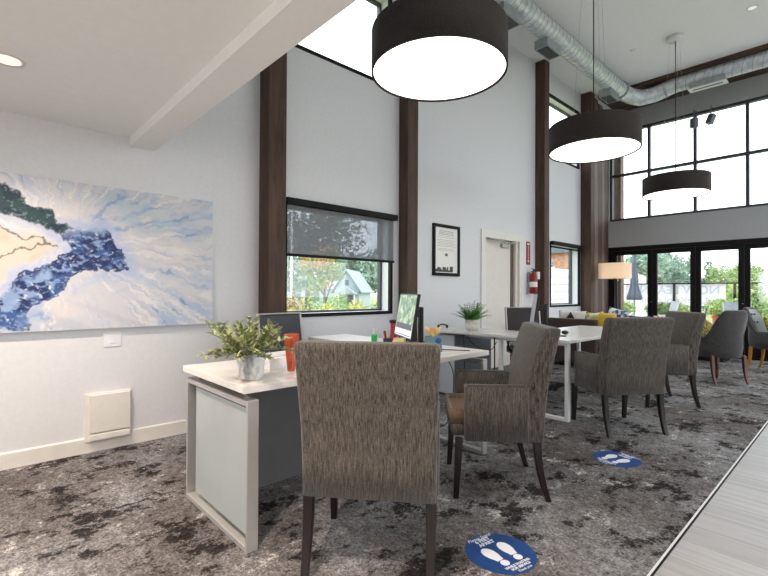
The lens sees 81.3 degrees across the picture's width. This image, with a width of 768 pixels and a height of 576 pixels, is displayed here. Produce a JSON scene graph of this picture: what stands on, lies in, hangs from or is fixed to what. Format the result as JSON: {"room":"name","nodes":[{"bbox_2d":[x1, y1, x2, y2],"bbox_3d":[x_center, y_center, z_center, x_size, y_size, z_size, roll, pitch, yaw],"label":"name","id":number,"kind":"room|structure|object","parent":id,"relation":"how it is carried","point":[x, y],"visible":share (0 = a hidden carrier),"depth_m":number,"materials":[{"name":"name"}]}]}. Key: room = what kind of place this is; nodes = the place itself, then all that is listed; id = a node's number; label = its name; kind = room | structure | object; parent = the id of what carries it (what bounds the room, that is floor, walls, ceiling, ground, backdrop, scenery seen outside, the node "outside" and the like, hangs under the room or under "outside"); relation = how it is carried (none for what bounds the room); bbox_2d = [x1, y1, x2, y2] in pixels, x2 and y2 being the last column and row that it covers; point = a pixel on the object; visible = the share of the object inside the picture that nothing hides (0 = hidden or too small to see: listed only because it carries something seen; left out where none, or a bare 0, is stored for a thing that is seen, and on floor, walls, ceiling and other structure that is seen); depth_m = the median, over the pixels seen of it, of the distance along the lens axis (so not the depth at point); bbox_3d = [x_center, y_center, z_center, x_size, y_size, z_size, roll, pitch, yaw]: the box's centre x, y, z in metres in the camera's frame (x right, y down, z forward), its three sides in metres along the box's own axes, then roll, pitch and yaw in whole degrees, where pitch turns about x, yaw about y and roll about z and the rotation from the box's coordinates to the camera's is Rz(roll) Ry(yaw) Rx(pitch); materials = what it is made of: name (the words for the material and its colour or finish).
{"room":"office lobby","nodes":[
{"label":"office lobby","id":0,"kind":"room"},
{"bbox_2d":[0,0,274,137],"bbox_3d":[-1.176,-1.276,-1.372,5.385,0.200,8.000,1,-1,-43],"label":"ceiling","id":1,"kind":"structure","parent":0,"point":[106,66],"depth_m":2.17,"materials":[{"name":"paint"}]},
{"bbox_2d":[0,53,25,67],"bbox_3d":[-1.892,-1.143,2.247,0.150,0.005,0.150,1,-1,-43],"label":"recessed light","id":2,"kind":"object","parent":1,"relation":"in","point":[13,62],"visible":1,"depth_m":2.26,"materials":[{"name":"white"}]},
{"bbox_2d":[0,0,580,452],"bbox_3d":[-0.521,-1.326,4.844,14.800,5.050,0.220,1,-1,-43],"label":"wall","id":3,"kind":"structure","parent":0,"point":[476,153],"depth_m":4.34,"materials":[{"name":"paint"}]},
{"bbox_2d":[0,419,186,470],"bbox_3d":[-3.521,1.103,1.888,6.430,0.108,0.014,1,-1,-43],"label":"baseboard","id":4,"kind":"structure","parent":3,"relation":"attached to","point":[29,456],"depth_m":3.16,"materials":[{"name":"white paint"}]},
{"bbox_2d":[0,172,212,332],"bbox_3d":[-2.378,-0.227,2.937,2.505,1.030,0.033,1,-1,-43],"label":"canvas painting","id":5,"kind":"object","parent":3,"relation":"attached to","point":[74,255],"visible":1,"depth_m":3.21,"materials":[{"name":"white fabric"}]},
{"bbox_2d":[84,388,130,442],"bbox_3d":[-2.010,0.930,3.266,0.295,0.345,0.050,1,-1,-43],"label":"air vent","id":6,"kind":"object","parent":3,"relation":"in","point":[107,414],"visible":1,"depth_m":3.24,"materials":[{"name":"white paint"}]},
{"bbox_2d":[103,331,120,346],"bbox_3d":[-2.004,0.378,3.301,0.116,0.110,0.012,1,-1,-43],"label":"switch plate","id":7,"kind":"object","parent":3,"relation":"attached to","point":[110,339],"visible":1,"depth_m":3.29,"materials":[{"name":"white plastic"}]},
{"bbox_2d":[285,205,392,316],"bbox_3d":[-0.499,-0.279,4.838,1.445,1.145,0.212,1,-1,-43],"label":"window","id":8,"kind":"structure","parent":3,"relation":"in","point":[384,270],"depth_m":5.24,"materials":[{"name":"black metal"}]},
{"bbox_2d":[286,197,397,262],"bbox_3d":[-0.398,-0.578,4.737,1.470,0.558,0.072,1,-1,-43],"label":"roller blind","id":9,"kind":"object","parent":8,"relation":"attached to","point":[315,229],"visible":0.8,"depth_m":4.67,"materials":[{"name":"grey fabric"}]},
{"bbox_2d":[295,0,391,80],"bbox_3d":[-0.488,-2.896,4.860,1.400,1.090,0.212,1,-1,-43],"label":"window","id":10,"kind":"structure","parent":3,"relation":"in","point":[380,4],"depth_m":4.88,"materials":[{"name":"black metal"}]},
{"bbox_2d":[432,223,459,276],"bbox_3d":[0.828,-0.497,5.921,0.550,0.675,0.029,1,-1,-43],"label":"framed notice","id":11,"kind":"object","parent":3,"relation":"attached to","point":[445,238],"visible":1,"depth_m":5.91,"materials":[{"name":"paper"}]},
{"bbox_2d":[480,229,522,367],"bbox_3d":[1.759,0.189,6.912,1.145,2.080,0.240,1,-1,-43],"label":"door","id":12,"kind":"structure","parent":3,"relation":"in","point":[501,252],"depth_m":6.92,"materials":[{"name":"white paint"}]},
{"bbox_2d":[528,269,539,293],"bbox_3d":[2.452,-0.109,7.332,0.174,0.410,0.148,1,-1,-43],"label":"fire extinguisher","id":13,"kind":"object","parent":3,"relation":"attached to","point":[533,278],"visible":0.97,"depth_m":7.27,"materials":[{"name":"red metal"}]},
{"bbox_2d":[549,93,579,168],"bbox_3d":[3.228,-2.872,8.309,1.380,1.120,0.212,1,-1,-43],"label":"window","id":14,"kind":"structure","parent":3,"relation":"in","point":[555,103],"depth_m":8.41,"materials":[{"name":"glass"}]},
{"bbox_2d":[550,245,579,306],"bbox_3d":[3.303,-0.233,8.367,1.220,1.155,0.212,1,-1,-43],"label":"window","id":15,"kind":"structure","parent":3,"relation":"in","point":[573,256],"depth_m":8.74,"materials":[{"name":"glass"}]},
{"bbox_2d":[550,241,583,251],"bbox_3d":[3.403,-0.764,8.267,1.260,0.113,0.072,1,-1,-43],"label":"roller blind","id":16,"kind":"object","parent":15,"relation":"attached to","point":[556,243],"visible":1,"depth_m":8.17,"materials":[{"name":"fabric"}]},
{"bbox_2d":[0,358,767,575],"bbox_3d":[2.114,1.234,1.820,14.600,0.100,8.220,1,-1,-43],"label":"floor","id":17,"kind":"structure","parent":0,"point":[126,510],"depth_m":2.38,"materials":[{"name":"grey carpet"}]},
{"bbox_2d":[258,53,286,313],"bbox_3d":[-1.019,-1.335,4.109,0.180,5.050,0.180,1,-1,-43],"label":"timber post","id":18,"kind":"object","parent":17,"relation":"on","point":[273,79],"visible":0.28,"depth_m":4.04,"materials":[{"name":"wood"}]},
{"bbox_2d":[255,312,303,352],"bbox_3d":[-0.695,0.699,3.634,0.612,0.975,0.600,0,-1,43],"label":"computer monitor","id":19,"kind":"object","parent":17,"relation":"on","point":[291,322],"visible":0.15,"depth_m":3.83,"materials":[{"name":"grey"}]},
{"bbox_2d":[183,334,488,553],"bbox_3d":[-0.496,0.814,3.199,1.870,0.740,1.670,1,-1,-43],"label":"office desk","id":20,"kind":"object","parent":17,"relation":"on","point":[243,437],"visible":0.67,"depth_m":2.32,"materials":[{"name":"laminate"}]},
{"bbox_2d":[196,314,293,380],"bbox_3d":[-0.629,0.278,2.142,0.424,0.311,0.485,0,-1,5],"label":"potted plant","id":21,"kind":"object","parent":20,"relation":"on","point":[250,361],"visible":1,"depth_m":2.06,"materials":[{"name":"plant"}]},
{"bbox_2d":[264,351,286,369],"bbox_3d":[-0.593,0.407,2.545,0.220,0.060,0.300,0,-1,39],"label":"tray","id":22,"kind":"object","parent":20,"relation":"on","point":[280,362],"visible":0.2,"depth_m":2.42,"materials":[{"name":"white plastic"}]},
{"bbox_2d":[284,333,298,371],"bbox_3d":[-0.487,0.339,2.350,0.059,0.195,0.059,0,-1,27],"label":"vase","id":23,"kind":"object","parent":20,"relation":"on","point":[290,342],"visible":0.89,"depth_m":2.33,"materials":[{"name":"glass"}]},
{"bbox_2d":[389,320,397,340],"bbox_3d":[0.086,0.364,3.857,0.082,0.178,0.082,1,-1,-43],"label":"tumbler","id":24,"kind":"object","parent":20,"relation":"on","point":[392,322],"visible":0.48,"depth_m":3.83,"materials":[{"name":"red"}]},
{"bbox_2d":[394,294,424,342],"bbox_3d":[0.253,0.249,3.553,0.229,0.404,0.500,0,-1,-13],"label":"computer monitor","id":25,"kind":"object","parent":20,"relation":"on","point":[409,309],"visible":0.75,"depth_m":3.52,"materials":[{"name":"black plastic"}]},
{"bbox_2d":[425,327,441,351],"bbox_3d":[0.349,0.362,3.174,0.116,0.172,0.112,0,-1,0],"label":"tissue box","id":26,"kind":"object","parent":20,"relation":"on","point":[433,332],"visible":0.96,"depth_m":3.14,"materials":[{"name":"teal cardboard"}]},
{"bbox_2d":[294,340,440,575],"bbox_3d":[-0.037,0.694,1.992,0.572,0.962,0.604,0,-1,7],"label":"upholstered armchair","id":27,"kind":"object","parent":17,"relation":"on","point":[370,411],"visible":1,"depth_m":1.75,"materials":[{"name":"fabric"}]},
{"bbox_2d":[398,98,417,340],"bbox_3d":[0.294,-1.318,5.348,0.180,5.050,0.150,1,-1,-43],"label":"timber post","id":28,"kind":"object","parent":17,"relation":"on","point":[408,109],"visible":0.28,"depth_m":5.29,"materials":[{"name":"wood"}]},
{"bbox_2d":[437,333,490,393],"bbox_3d":[0.925,0.870,5.312,0.700,0.680,0.346,1,-1,-43],"label":"file cabinet","id":29,"kind":"object","parent":17,"relation":"on","point":[448,339],"visible":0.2,"depth_m":5.07,"materials":[{"name":"grey metal"}]},
{"bbox_2d":[465,534,536,574],"bbox_3d":[0.518,1.177,1.990,0.310,0.002,0.310,1,-1,-32],"label":"decal","id":30,"kind":"object","parent":17,"relation":"on","point":[496,553],"visible":1,"depth_m":1.98,"materials":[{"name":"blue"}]},
{"bbox_2d":[481,548,501,559],"bbox_3d":[0.473,1.176,1.973,0.061,0.001,0.104,1,-1,-32],"label":"print","id":31,"kind":"object","parent":30,"relation":"on","point":[486,553],"depth_m":1.97,"materials":[{"name":"white"}]},
{"bbox_2d":[497,542,514,553],"bbox_3d":[0.553,1.177,2.024,0.061,0.001,0.104,1,-1,-32],"label":"print","id":32,"kind":"object","parent":30,"relation":"on","point":[503,547],"depth_m":2.02,"materials":[{"name":"white"}]},
{"bbox_2d":[445,322,560,501],"bbox_3d":[0.693,0.705,2.755,0.604,0.962,0.572,0,-1,4],"label":"upholstered armchair","id":33,"kind":"object","parent":17,"relation":"on","point":[509,405],"visible":1,"depth_m":2.48,"materials":[{"name":"fabric"}]},
{"bbox_2d":[445,393,463,423],"bbox_3d":[0.593,0.741,2.761,0.405,0.087,0.398,0,-1,4],"label":"seat cushion","id":34,"kind":"object","parent":33,"relation":"on","point":[454,402],"depth_m":2.70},
{"bbox_2d":[430,325,602,421],"bbox_3d":[1.761,0.843,5.191,1.940,0.740,1.680,1,-1,-43],"label":"office desk","id":35,"kind":"object","parent":17,"relation":"on","point":[581,333],"visible":0.38,"depth_m":4.50,"materials":[{"name":"white laminate"}]},
{"bbox_2d":[450,300,488,330],"bbox_3d":[0.967,0.301,4.898,0.415,0.332,0.465,0,-1,27],"label":"potted plant","id":36,"kind":"object","parent":35,"relation":"on","point":[471,318],"visible":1,"depth_m":4.83,"materials":[{"name":"green plant"}]},
{"bbox_2d":[530,293,546,324],"bbox_3d":[1.731,0.266,4.899,0.226,0.409,0.420,0,-1,13],"label":"computer monitor","id":37,"kind":"object","parent":35,"relation":"on","point":[536,307],"visible":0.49,"depth_m":4.86,"materials":[{"name":"black plastic"}]},
{"bbox_2d":[535,59,548,323],"bbox_3d":[2.666,-1.286,7.536,0.165,5.050,0.170,1,-1,-43],"label":"timber post","id":38,"kind":"object","parent":17,"relation":"on","point":[542,67],"visible":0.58,"depth_m":7.48,"materials":[{"name":"wood"}]},
{"bbox_2d":[547,317,600,361],"bbox_3d":[3.445,0.860,7.007,0.800,0.755,1.550,1,-1,-43],"label":"sofa","id":39,"kind":"object","parent":17,"relation":"on","point":[592,346],"visible":0.19,"depth_m":6.96,"materials":[{"name":"brown fabric"}]},
{"bbox_2d":[559,310,585,318],"bbox_3d":[3.025,0.563,7.212,0.440,0.394,0.145,0,-1,43],"label":"throw pillow","id":40,"kind":"object","parent":39,"relation":"on","point":[562,314],"visible":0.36,"depth_m":7.17,"materials":[{"name":"white fabric"}]},
{"bbox_2d":[597,312,616,326],"bbox_3d":[3.311,0.554,6.686,0.163,0.384,0.371,0,-1,-12],"label":"throw pillow","id":41,"kind":"object","parent":39,"relation":"on","point":[601,317],"visible":0.26,"depth_m":6.68,"materials":[{"name":"yellow fabric"}]},
{"bbox_2d":[608,306,629,316],"bbox_3d":[3.665,0.539,7.069,0.136,0.493,0.450,1,-1,-24],"label":"throw pillow","id":42,"kind":"object","parent":39,"relation":"on","point":[620,313],"visible":0.22,"depth_m":7.01,"materials":[{"name":"blue fabric"}]},
{"bbox_2d":[581,91,594,318],"bbox_3d":[3.975,-1.269,8.730,0.180,5.050,0.200,1,-1,-43],"label":"timber post","id":43,"kind":"object","parent":17,"relation":"on","point":[588,169],"visible":0.58,"depth_m":8.66,"materials":[{"name":"wood"}]},
{"bbox_2d":[595,99,597,312],"bbox_3d":[4.148,-1.266,8.942,0.340,5.050,0.125,1,-1,-43],"label":"timber post","id":44,"kind":"object","parent":17,"relation":"on","point":[596,100],"visible":0.1,"depth_m":8.96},
{"bbox_2d":[598,104,601,312],"bbox_3d":[4.383,-1.263,9.195,0.330,5.050,0.075,1,-1,-43],"label":"timber post","id":45,"kind":"object","parent":17,"relation":"on","point":[599,105],"visible":0.28,"depth_m":9.20,"materials":[{"name":"wood"}]},
{"bbox_2d":[602,108,603,312],"bbox_3d":[4.575,-1.260,9.400,0.210,5.050,0.035,1,-1,-43],"label":"timber post","id":46,"kind":"object","parent":17,"relation":"on","point":[602,108],"visible":0.22,"depth_m":9.41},
{"bbox_2d":[604,161,607,312],"bbox_3d":[4.742,-1.258,9.565,0.240,5.050,0.020,1,-1,-43],"label":"timber post","id":47,"kind":"object","parent":17,"relation":"on","point":[605,162],"visible":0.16,"depth_m":9.55,"materials":[{"name":"wood"}]},
{"bbox_2d":[598,263,631,307],"bbox_3d":[4.445,0.392,8.613,0.570,1.730,0.570,1,-1,-43],"label":"floor lamp","id":48,"kind":"object","parent":17,"relation":"on","point":[614,271],"visible":0.84,"depth_m":8.40,"materials":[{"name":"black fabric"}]},
{"bbox_2d":[592,451,641,467],"bbox_3d":[1.622,1.192,3.123,0.310,0.002,0.310,1,-1,-25],"label":"decal","id":49,"kind":"object","parent":17,"relation":"on","point":[618,459],"visible":1,"depth_m":3.11,"materials":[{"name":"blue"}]},
{"bbox_2d":[571,317,673,437],"bbox_3d":[2.023,0.721,3.860,0.572,0.962,0.604,0,-1,-8],"label":"upholstered armchair","id":50,"kind":"object","parent":17,"relation":"on","point":[631,359],"visible":1,"depth_m":3.63,"materials":[{"name":"fabric"}]},
{"bbox_2d":[645,311,705,407],"bbox_3d":[2.970,0.734,4.802,0.604,0.962,0.572,0,-1,4],"label":"upholstered armchair","id":51,"kind":"object","parent":17,"relation":"on","point":[682,357],"visible":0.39,"depth_m":4.52,"materials":[{"name":"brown fabric"}]},
{"bbox_2d":[647,421,767,575],"bbox_3d":[1.635,1.234,2.337,14.600,0.105,0.017,1,-1,-43],"label":"trim","id":52,"kind":"structure","parent":17,"relation":"on","point":[678,538],"depth_m":2.35,"materials":[{"name":"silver metal"}]},
{"bbox_2d":[688,310,748,384],"bbox_3d":[4.418,0.757,5.908,0.570,0.950,0.624,0,-1,-4],"label":"tub chair","id":53,"kind":"object","parent":17,"relation":"on","point":[725,338],"visible":0.87,"depth_m":5.69,"materials":[{"name":"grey fabric"}]},
{"bbox_2d":[702,319,712,335],"bbox_3d":[4.379,0.559,6.122,0.410,0.407,0.098,0,-1,-16],"label":"throw pillow","id":54,"kind":"object","parent":53,"relation":"on","point":[707,325],"visible":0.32,"depth_m":6.08,"materials":[{"name":"fabric"}]},
{"bbox_2d":[743,307,767,369],"bbox_3d":[5.809,0.772,6.740,0.570,0.950,0.624,1,-1,-30],"label":"tub chair","id":55,"kind":"object","parent":17,"relation":"on","point":[757,331],"visible":0.95,"depth_m":6.77,"materials":[{"name":"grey fabric"}]},
{"bbox_3d":[1.702,1.215,5.661,0.980,0.004,0.890,1,-1,-43],"label":"chair mat","id":56,"kind":"object","parent":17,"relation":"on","visible":0},
{"bbox_2d":[504,307,557,390],"bbox_3d":[1.744,0.722,5.322,0.600,0.975,0.612,0,-1,-3],"label":"chair","id":57,"kind":"object","parent":56,"relation":"on","point":[514,316],"visible":0.25,"depth_m":5.57,"materials":[{"name":"black"}]},
{"bbox_2d":[299,296,765,322],"bbox_3d":[-13.638,2.799,88.157,220.000,0.600,139.780,1,-1,-43],"label":"ground","id":58,"kind":"structure","parent":0,"point":[373,298],"depth_m":50.03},
{"bbox_2d":[287,292,308,310],"bbox_3d":[-2.149,0.867,9.948,1.066,1.640,1.111,1,-1,-43],"label":"shrub","id":59,"kind":"object","parent":58,"relation":"on","point":[289,302],"visible":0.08,"depth_m":9.95,"materials":[{"name":"green plant"}]},
{"bbox_2d":[287,256,314,303],"bbox_3d":[-5.633,-0.143,27.451,3.293,4.262,3.336,1,-1,-43],"label":"broadleaf tree","id":60,"kind":"object","parent":58,"relation":"on","point":[299,281],"visible":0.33,"depth_m":26.63,"materials":[{"name":"green plant"}]},
{"bbox_2d":[292,295,329,309],"bbox_3d":[-1.890,0.967,11.600,1.216,1.588,1.246,1,-1,-43],"label":"shrub","id":61,"kind":"object","parent":58,"relation":"on","point":[309,302],"visible":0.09,"depth_m":11.53,"materials":[{"name":"green plant"}]},
{"bbox_2d":[298,257,343,306],"bbox_3d":[-2.833,-0.015,20.266,2.204,3.893,1.907,1,-1,-43],"label":"autumn tree","id":62,"kind":"object","parent":58,"relation":"on","point":[326,271],"visible":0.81,"depth_m":19.95,"materials":[{"name":"green plant"}]},
{"bbox_2d":[287,269,372,307],"bbox_3d":[-8.251,0.035,54.367,12.600,4.360,9.000,0,-1,9],"label":"house","id":63,"kind":"object","parent":58,"relation":"on","point":[353,286],"visible":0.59,"depth_m":51.64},
{"bbox_2d":[322,293,354,309],"bbox_3d":[-0.996,0.925,9.968,0.893,1.633,0.859,1,-1,-43],"label":"shrub","id":64,"kind":"object","parent":58,"relation":"on","point":[339,294],"visible":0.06,"depth_m":9.91,"materials":[{"name":"green plant"}]},
{"bbox_2d":[343,260,359,272],"bbox_3d":[-5.107,-2.000,70.202,3.965,8.765,4.035,1,-1,-43],"label":"evergreen tree","id":65,"kind":"object","parent":58,"relation":"on","point":[351,264],"visible":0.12,"depth_m":69.90,"materials":[{"name":"green plant"}]},
{"bbox_2d":[338,259,376,278],"bbox_3d":[-3.811,-2.550,87.630,12.135,10.272,11.934,0,-1,42],"label":"broadleaf tree","id":66,"kind":"object","parent":58,"relation":"on","point":[364,267],"visible":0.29,"depth_m":83.07,"materials":[{"name":"green plant"}]},
{"bbox_2d":[364,271,376,293],"bbox_3d":[-0.102,-0.127,63.352,5.977,4.970,5.780,1,-1,-43],"label":"broadleaf tree","id":67,"kind":"object","parent":58,"relation":"on","point":[372,283],"visible":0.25,"depth_m":62.05,"materials":[{"name":"green plant"}]},
{"bbox_2d":[551,248,567,269],"bbox_3d":[10.300,-0.175,29.331,6.600,4.500,7.800,1,-1,-43],"label":"brick building","id":68,"kind":"object","parent":58,"relation":"on","point":[559,257],"visible":0.05,"depth_m":25.25,"materials":[{"name":"brick"}]},
{"bbox_2d":[551,267,645,315],"bbox_3d":[5.886,0.678,13.347,11.000,2.460,0.180,1,-1,-43],"label":"fence","id":69,"kind":"object","parent":58,"relation":"on","point":[559,277],"visible":0.07,"depth_m":12.34,"materials":[{"name":"white"}]},
{"bbox_2d":[624,253,672,282],"bbox_3d":[19.550,-0.338,33.875,3.940,5.016,3.419,1,-1,-43],"label":"broadleaf tree","id":70,"kind":"object","parent":58,"relation":"on","point":[641,260],"visible":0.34,"depth_m":33.17,"materials":[{"name":"green plant"}]},
{"bbox_2d":[660,258,689,282],"bbox_3d":[23.549,-0.115,36.060,2.950,4.646,3.365,1,-1,-43],"label":"broadleaf tree","id":71,"kind":"object","parent":58,"relation":"on","point":[678,276],"visible":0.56,"depth_m":35.36,"materials":[{"name":"green plant"}]},
{"bbox_2d":[702,257,723,313],"bbox_3d":[27.907,-0.134,38.018,2.677,5.038,2.782,1,-1,-43],"label":"evergreen tree","id":72,"kind":"object","parent":58,"relation":"on","point":[706,262],"visible":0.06,"depth_m":38.12,"materials":[{"name":"green plant"}]},
{"bbox_2d":[705,265,737,284],"bbox_3d":[24.302,0.257,31.767,2.703,3.825,2.368,0,-1,27],"label":"broadleaf tree","id":73,"kind":"object","parent":58,"relation":"on","point":[714,277],"visible":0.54,"depth_m":31.61,"materials":[{"name":"green plant"}]},
{"bbox_2d":[726,284,753,302],"bbox_3d":[15.825,0.883,20.489,1.658,2.284,1.794,0,-1,34],"label":"broadleaf tree","id":74,"kind":"object","parent":58,"relation":"on","point":[729,288],"visible":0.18,"depth_m":19.96,"materials":[{"name":"green plant"}]},
{"bbox_2d":[728,263,765,281],"bbox_3d":[33.123,-0.030,41.307,2.838,4.661,2.987,1,-1,-28],"label":"broadleaf tree","id":75,"kind":"object","parent":58,"relation":"on","point":[753,267],"visible":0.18,"depth_m":40.67,"materials":[{"name":"green plant"}]},
{"bbox_2d":[751,269,767,319],"bbox_3d":[21.661,0.510,25.863,1.620,3.188,1.616,1,-1,-43],"label":"evergreen tree","id":76,"kind":"object","parent":58,"relation":"on","point":[759,300],"visible":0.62,"depth_m":25.73,"materials":[{"name":"green plant"}]},
{"bbox_2d":[508,0,767,109],"bbox_3d":[4.248,-3.914,3.675,9.050,0.150,8.000,1,-1,-43],"label":"ceiling","id":77,"kind":"structure","parent":0,"point":[712,29],"depth_m":6.68,"materials":[{"name":"paint"}]},
{"bbox_2d":[371,0,507,101],"bbox_3d":[0.364,-2.635,2.945,0.880,2.459,0.880,1,-1,-43],"label":"pendant light","id":78,"kind":"object","parent":77,"relation":"hanging from","point":[423,50],"visible":1,"depth_m":2.69,"materials":[{"name":"brown fabric"}]},
{"bbox_2d":[373,36,505,99],"bbox_3d":[0.358,-1.421,2.934,0.855,0.006,0.855,1,-1,-43],"label":"diffuser","id":79,"kind":"object","parent":78,"relation":"attached to","point":[407,67],"depth_m":2.87,"materials":[{"name":"white"}]},
{"bbox_2d":[549,0,641,163],"bbox_3d":[2.189,-2.630,4.671,0.880,2.420,0.880,1,-1,-43],"label":"pendant light","id":80,"kind":"object","parent":77,"relation":"hanging from","point":[593,136],"visible":1,"depth_m":4.41,"materials":[{"name":"black"}]},
{"bbox_2d":[550,138,640,161],"bbox_3d":[2.183,-1.435,4.660,0.855,0.006,0.855,1,-1,-43],"label":"diffuser","id":81,"kind":"object","parent":80,"relation":"attached to","point":[572,149],"depth_m":4.62,"materials":[{"name":"white"}]},
{"bbox_2d":[495,0,767,105],"bbox_3d":[4.194,-3.617,3.212,8.327,0.454,7.396,1,-1,-43],"label":"air duct","id":82,"kind":"object","parent":77,"relation":"hanging from","point":[554,41],"visible":0.97,"depth_m":7.17,"materials":[{"name":"metal"}]},
{"bbox_2d":[499,1,521,30],"bbox_3d":[1.550,-3.449,5.671,0.420,0.130,0.200,1,-1,-43],"label":"air register","id":83,"kind":"object","parent":82,"relation":"attached to","point":[514,13],"depth_m":5.62,"materials":[{"name":"metal"}]},
{"bbox_2d":[507,15,518,29],"bbox_3d":[1.550,-3.384,5.670,0.360,0.008,0.150,1,-1,-43],"label":"grille","id":84,"kind":"object","parent":82,"relation":"attached to","point":[513,21],"depth_m":5.68,"materials":[{"name":"grey"}]},
{"bbox_2d":[534,36,561,59],"bbox_3d":[2.356,-3.438,6.419,0.420,0.130,0.200,1,-1,-43],"label":"air register","id":85,"kind":"object","parent":82,"relation":"attached to","point":[549,47],"depth_m":6.34,"materials":[{"name":"metal"}]},
{"bbox_2d":[537,46,558,59],"bbox_3d":[2.356,-3.373,6.419,0.360,0.008,0.150,1,-1,-43],"label":"grille","id":86,"kind":"object","parent":82,"relation":"attached to","point":[548,52],"depth_m":6.40,"materials":[{"name":"grey"}]},
{"bbox_2d":[599,87,618,103],"bbox_3d":[3.998,-3.416,7.943,0.400,0.130,0.200,1,-1,-43],"label":"air register","id":87,"kind":"object","parent":82,"relation":"attached to","point":[609,94],"depth_m":7.85,"materials":[{"name":"metal"}]},
{"bbox_2d":[602,95,616,103],"bbox_3d":[3.998,-3.351,7.942,0.340,0.008,0.150,1,-1,-43],"label":"grille","id":88,"kind":"object","parent":82,"relation":"attached to","point":[609,98],"depth_m":7.91,"materials":[{"name":"grey"}]},
{"bbox_2d":[688,73,728,92],"bbox_3d":[5.518,-3.488,7.622,0.190,0.118,0.540,1,-1,-43],"label":"diffuser","id":89,"kind":"object","parent":82,"relation":"attached to","point":[717,79],"depth_m":7.58,"materials":[{"name":"grey"}]},
{"bbox_2d":[642,32,711,200],"bbox_3d":[4.412,-2.608,6.769,0.880,2.404,0.880,1,-1,-43],"label":"pendant light","id":90,"kind":"object","parent":77,"relation":"hanging from","point":[680,184],"visible":1,"depth_m":6.57,"materials":[{"name":"black"}]},
{"bbox_2d":[643,188,709,199],"bbox_3d":[4.406,-1.421,6.758,0.855,0.006,0.855,1,-1,-43],"label":"diffuser","id":91,"kind":"object","parent":90,"relation":"attached to","point":[658,193],"depth_m":6.72,"materials":[{"name":"white"}]},
{"bbox_2d":[598,43,767,109],"bbox_3d":[7.251,-3.767,6.318,1.050,0.064,7.790,1,-1,-43],"label":"timber beam","id":92,"kind":"structure","parent":77,"relation":"attached to","point":[619,104],"depth_m":7.88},
{"bbox_2d":[608,73,767,247],"bbox_3d":[7.633,-1.269,6.804,0.220,5.050,8.000,1,-1,-43],"label":"wall","id":93,"kind":"structure","parent":0,"point":[748,222],"depth_m":8.48,"materials":[{"name":"paint"}]},
{"bbox_2d":[608,237,767,360],"bbox_3d":[7.331,0.190,7.063,0.160,2.135,7.200,1,-1,-43],"label":"door","id":94,"kind":"structure","parent":93,"relation":"in","point":[744,246],"depth_m":8.50,"materials":[{"name":"black metal"}]},
{"bbox_2d":[610,95,767,221],"bbox_3d":[7.361,-2.398,7.083,0.100,1.930,7.170,1,-1,-43],"label":"window","id":95,"kind":"structure","parent":93,"relation":"in","point":[695,162],"depth_m":8.55,"materials":[{"name":"black metal"}]},
{"bbox_2d":[705,105,716,124],"bbox_3d":[6.036,-3.186,8.240,0.184,0.361,0.129,0,-1,-18],"label":"spotlight","id":96,"kind":"object","parent":93,"relation":"attached to","point":[711,117],"visible":1,"depth_m":8.20,"materials":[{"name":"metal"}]},
{"bbox_3d":[0.871,-2.744,0.535,0.150,2.580,8.000,1,-1,-43],"label":"wall","id":97,"kind":"structure","parent":0,"visible":0},
{"bbox_2d":[129,0,355,150],"bbox_3d":[0.858,-1.269,0.516,0.174,0.370,8.000,1,-1,-43],"label":"ceiling beam","id":98,"kind":"structure","parent":97,"relation":"attached to","point":[283,24],"depth_m":2.14,"materials":[{"name":"paint"}]},
{"bbox_3d":[27.751,1.930,-9.861,6.700,0.940,60.220,1,-1,-43],"label":"ground","id":99,"kind":"structure","parent":0,"visible":0},
{"bbox_3d":[11.577,1.417,7.587,6.680,0.230,15.800,1,-1,-43],"label":"patio","id":100,"kind":"object","parent":99,"relation":"on","visible":0},
{"bbox_2d":[614,157,623,309],"bbox_3d":[5.172,-1.428,9.883,0.200,5.400,0.180,1,-1,-43],"label":"post","id":101,"kind":"object","parent":100,"relation":"on","point":[618,163],"visible":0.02,"depth_m":9.80,"materials":[{"name":"wood"}]},
{"bbox_2d":[624,300,636,316],"bbox_3d":[6.097,0.814,11.790,0.509,1.002,0.992,1,-1,-43],"label":"planter box","id":102,"kind":"object","parent":100,"relation":"on","point":[627,307],"visible":0.14,"depth_m":11.51,"materials":[{"name":"plant"}]},
{"bbox_2d":[626,255,642,315],"bbox_3d":[6.724,0.139,12.011,0.500,2.360,0.500,1,-1,-43],"label":"patio umbrella","id":103,"kind":"object","parent":100,"relation":"on","point":[634,293],"visible":0.7,"depth_m":11.95,"materials":[{"name":"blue fabric"}]},
{"bbox_2d":[644,302,689,315],"bbox_3d":[7.680,0.847,12.149,0.487,0.957,1.084,1,-1,-43],"label":"planter box","id":104,"kind":"object","parent":100,"relation":"on","point":[662,311],"visible":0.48,"depth_m":12.09,"materials":[{"name":"green plant"}]},
{"bbox_2d":[624,282,767,301],"bbox_3d":[12.276,0.580,10.286,0.060,1.500,12.800,1,-1,-43],"label":"railing","id":105,"kind":"object","parent":100,"relation":"on","point":[733,283],"visible":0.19,"depth_m":13.00,"materials":[{"name":"black metal"}]},
{"bbox_2d":[626,284,725,305],"bbox_3d":[8.981,0.208,13.929,0.009,0.680,2.680,1,-1,-43],"label":"banner","id":106,"kind":"object","parent":105,"relation":"attached to","point":[665,291],"visible":0.46,"depth_m":13.77,"materials":[{"name":"fabric"}]},
{"bbox_2d":[704,298,737,323],"bbox_3d":[9.418,0.800,12.340,0.644,1.070,1.011,1,-1,-43],"label":"potted plant","id":107,"kind":"object","parent":100,"relation":"on","point":[715,309],"visible":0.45,"depth_m":12.36,"materials":[{"name":"plant"}]},
{"bbox_2d":[722,302,737,310],"bbox_3d":[7.707,0.807,9.681,0.516,1.000,0.621,0,-1,27],"label":"patio chair","id":108,"kind":"object","parent":100,"relation":"on","point":[726,305],"visible":0.03,"depth_m":9.97,"materials":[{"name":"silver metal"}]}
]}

